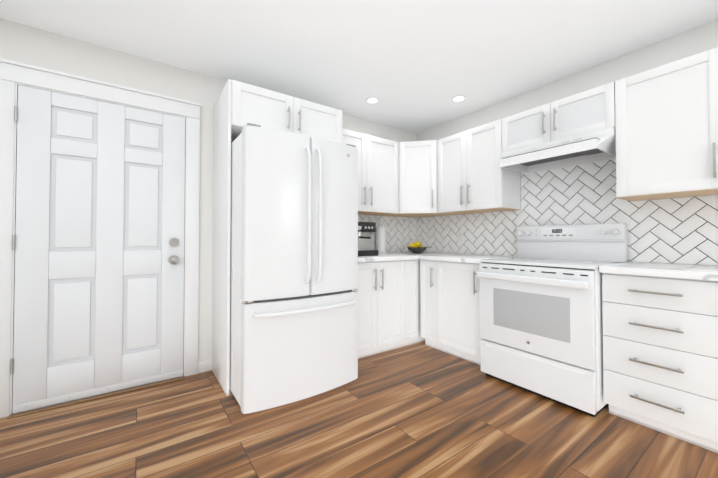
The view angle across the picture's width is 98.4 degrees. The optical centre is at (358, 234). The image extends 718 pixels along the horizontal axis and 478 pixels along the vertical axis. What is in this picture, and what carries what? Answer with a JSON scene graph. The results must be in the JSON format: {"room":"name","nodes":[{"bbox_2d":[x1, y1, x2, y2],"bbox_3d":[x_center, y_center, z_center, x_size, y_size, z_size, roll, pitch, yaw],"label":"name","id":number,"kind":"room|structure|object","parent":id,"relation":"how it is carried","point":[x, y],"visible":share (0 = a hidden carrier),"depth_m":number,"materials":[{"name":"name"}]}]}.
{"room":"kitchen","nodes":[
{"label":"kitchen","id":0,"kind":"room"},
{"bbox_2d":[0,18,416,413],"bbox_3d":[-0.777,-0.091,2.954,3.870,2.427,0.120,1,-1,-35],"label":"wall","id":1,"kind":"structure","parent":0,"point":[25,44],"depth_m":2.40,"materials":[{"name":"white paint"}]},
{"bbox_2d":[10,85,184,412],"bbox_3d":[-1.731,0.086,2.144,0.924,2.023,0.090,1,-1,-35],"label":"door","id":2,"kind":"structure","parent":1,"relation":"in","point":[98,242],"depth_m":2.13,"materials":[{"name":"white wood"}]},
{"bbox_2d":[0,58,201,418],"bbox_3d":[-1.737,0.024,2.162,1.142,2.172,0.060,1,-1,-35],"label":"door frame","id":3,"kind":"structure","parent":1,"relation":"attached to","point":[14,75],"depth_m":2.05,"materials":[{"name":"white paint"}]},
{"bbox_2d":[198,359,211,372],"bbox_3d":[0.587,1.047,1.010,3.629,0.092,4.599,1,-1,-35],"label":"baseboard","id":4,"kind":"structure","parent":1,"relation":"attached to","point":[204,365],"depth_m":2.52,"materials":[{"name":"white paint"}]},
{"bbox_2d":[342,129,398,215],"bbox_3d":[-0.004,-0.610,3.213,0.856,0.777,0.360,1,-1,-35],"label":"upper cabinet","id":5,"kind":"object","parent":1,"relation":"attached to","point":[378,194],"visible":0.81,"depth_m":3.18,"materials":[{"name":"white paint"}]},
{"bbox_2d":[358,215,416,252],"bbox_3d":[0.118,0.000,3.508,1.512,0.430,0.006,1,-1,-35],"label":"backsplash","id":6,"kind":"structure","parent":1,"relation":"attached to","point":[401,234],"depth_m":3.74,"materials":[{"name":"white tile"}]},
{"bbox_2d":[382,140,453,217],"bbox_3d":[0.666,-0.605,3.536,0.608,0.777,0.608,1,-1,-35],"label":"upper cabinet","id":7,"kind":"object","parent":1,"relation":"attached to","point":[418,178],"visible":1,"depth_m":3.31,"materials":[{"name":"white paint"}]},
{"bbox_2d":[0,341,717,477],"bbox_3d":[0.587,1.123,1.009,3.870,0.060,4.840,1,-1,-35],"label":"floor","id":8,"kind":"structure","parent":0,"point":[419,410],"depth_m":1.70,"materials":[{"name":"brown wood"}]},
{"bbox_2d":[212,79,341,395],"bbox_3d":[-0.666,0.022,2.596,0.922,2.190,0.586,1,-1,-35],"label":"surround","id":9,"kind":"object","parent":8,"relation":"on","point":[238,105],"visible":0.85,"depth_m":2.31,"materials":[{"name":"white paint"}]},
{"bbox_2d":[230,123,357,413],"bbox_3d":[-0.555,0.217,2.413,0.848,1.794,0.951,1,-1,-35],"label":"fridge","id":10,"kind":"object","parent":8,"relation":"on","point":[294,275],"visible":1,"depth_m":2.02,"materials":[{"name":"white painted metal"},{"name":"grey plastic"}]},
{"bbox_2d":[357,260,412,358],"bbox_3d":[0.010,0.687,3.057,0.743,0.876,0.598,1,-1,-35],"label":"base cabinet","id":11,"kind":"object","parent":8,"relation":"on","point":[388,305],"depth_m":2.86,"materials":[{"name":"white paint"}]},
{"bbox_2d":[358,252,517,263],"bbox_3d":[0.519,0.228,2.980,1.476,0.039,1.324,1,-1,-35],"label":"countertop","id":12,"kind":"structure","parent":11,"relation":"on","point":[462,258],"depth_m":2.88,"materials":[{"name":"stone"}]},
{"bbox_2d":[358,222,377,255],"bbox_3d":[-0.003,0.013,3.039,0.333,0.390,0.392,1,-1,-35],"label":"coffee machine","id":13,"kind":"object","parent":12,"relation":"on","point":[365,237],"visible":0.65,"depth_m":3.00,"materials":[{"name":"silver metal"}]},
{"bbox_2d":[376,217,386,253],"bbox_3d":[0.242,0.008,3.460,0.150,0.413,0.150,1,-1,-35],"label":"paper towel","id":14,"kind":"object","parent":12,"relation":"on","point":[380,239],"visible":0.9,"depth_m":3.41,"materials":[{"name":"white paper"}]},
{"bbox_2d":[407,241,426,253],"bbox_3d":[0.668,0.146,3.508,0.267,0.139,0.234,1,-1,-35],"label":"fruit bowl","id":15,"kind":"object","parent":12,"relation":"on","point":[416,247],"visible":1,"depth_m":3.44,"materials":[{"name":"black glass"}]},
{"bbox_2d":[409,259,420,343],"bbox_3d":[0.323,0.690,3.279,0.235,0.876,0.598,1,-1,-35],"label":"base cabinet","id":16,"kind":"object","parent":8,"relation":"on","point":[414,265],"depth_m":3.08,"materials":[{"name":"white paint"}]},
{"bbox_2d":[420,260,481,364],"bbox_3d":[1.036,0.685,2.970,0.636,0.875,0.723,1,-1,-35],"label":"base cabinet","id":17,"kind":"object","parent":8,"relation":"on","point":[449,308],"visible":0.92,"depth_m":2.80,"materials":[{"name":"white paint"}]},
{"bbox_2d":[476,223,627,416],"bbox_3d":[1.413,0.516,2.316,0.713,1.186,0.766,1,-1,-35],"label":"stove","id":18,"kind":"object","parent":8,"relation":"on","point":[541,324],"visible":0.96,"depth_m":2.13,"materials":[{"name":"white metal"}]},
{"bbox_2d":[602,273,717,452],"bbox_3d":[1.837,0.668,1.838,0.636,0.875,0.480,1,-1,-35],"label":"drawers","id":19,"kind":"object","parent":8,"relation":"on","point":[660,354],"visible":1,"depth_m":1.66,"materials":[{"name":"white paint"}]},
{"bbox_3d":[2.239,0.659,1.271,0.636,0.875,0.906,1,-1,-35],"label":"base cabinet","id":20,"kind":"object","parent":8,"relation":"on","visible":0},
{"bbox_2d":[599,262,717,280],"bbox_3d":[2.099,0.204,1.475,0.636,0.039,1.390,1,-1,-35],"label":"countertop","id":21,"kind":"structure","parent":20,"relation":"on","point":[693,271],"depth_m":1.70,"materials":[{"name":"stone"}]},
{"bbox_2d":[0,0,717,133],"bbox_3d":[0.587,-1.374,1.048,3.870,0.080,4.840,1,-1,-35],"label":"ceiling","id":22,"kind":"structure","parent":0,"point":[415,66],"depth_m":2.10,"materials":[{"name":"white paint"}]},
{"bbox_2d":[366,97,378,103],"bbox_3d":[0.131,-1.299,3.015,0.123,0.007,0.123,0,-1,10],"label":"recessed light","id":23,"kind":"object","parent":22,"relation":"in","point":[371,100],"depth_m":3.00,"materials":[{"name":"white paint"}]},
{"bbox_2d":[452,95,464,101],"bbox_3d":[0.956,-1.300,2.975,0.123,0.007,0.123,0,-1,10],"label":"recessed light","id":24,"kind":"object","parent":22,"relation":"in","point":[457,98],"depth_m":2.96,"materials":[{"name":"white paint"}]},
{"bbox_2d":[417,19,717,265],"bbox_3d":[2.152,-0.105,2.063,0.120,2.427,4.720,1,-1,-35],"label":"wall","id":25,"kind":"structure","parent":0,"point":[696,40],"depth_m":2.42,"materials":[{"name":"white paint"}]},
{"bbox_2d":[437,119,520,214],"bbox_3d":[1.149,-0.612,3.068,0.360,0.777,0.710,1,-1,-35],"label":"upper cabinet","id":26,"kind":"object","parent":25,"relation":"attached to","point":[473,177],"visible":0.96,"depth_m":2.92,"materials":[{"name":"white paint"}]},
{"bbox_2d":[502,82,615,152],"bbox_3d":[1.583,-0.859,2.459,0.360,0.303,0.788,1,-1,-35],"label":"upper cabinet","id":27,"kind":"object","parent":25,"relation":"attached to","point":[590,110],"visible":0.83,"depth_m":2.31,"materials":[{"name":"white paint"}]},
{"bbox_2d":[499,127,615,173],"bbox_3d":[1.545,-0.632,2.429,0.448,0.148,0.778,1,-1,-35],"label":"range hood","id":28,"kind":"object","parent":27,"relation":"attached to","point":[593,146],"visible":0.98,"depth_m":2.37,"materials":[{"name":"white metal"}]},
{"bbox_2d":[417,159,717,264],"bbox_3d":[1.692,-0.191,2.603,0.006,0.784,3.292,1,-1,-35],"label":"backsplash","id":29,"kind":"structure","parent":25,"relation":"attached to","point":[684,230],"depth_m":2.43,"materials":[{"name":"white tile"}]},
{"bbox_2d":[457,231,462,241],"bbox_3d":[1.112,0.027,3.407,0.006,0.115,0.072,1,-1,-35],"label":"electrical outlet plate","id":30,"kind":"object","parent":29,"relation":"attached to","point":[459,236],"visible":1,"depth_m":3.40,"materials":[{"name":"white plastic"}]},
{"bbox_2d":[615,47,717,200],"bbox_3d":[2.085,-0.633,1.746,0.360,0.777,0.948,1,-1,-35],"label":"upper cabinet","id":31,"kind":"object","parent":25,"relation":"attached to","point":[666,120],"visible":1,"depth_m":1.85,"materials":[{"name":"white paint"}]}
]}

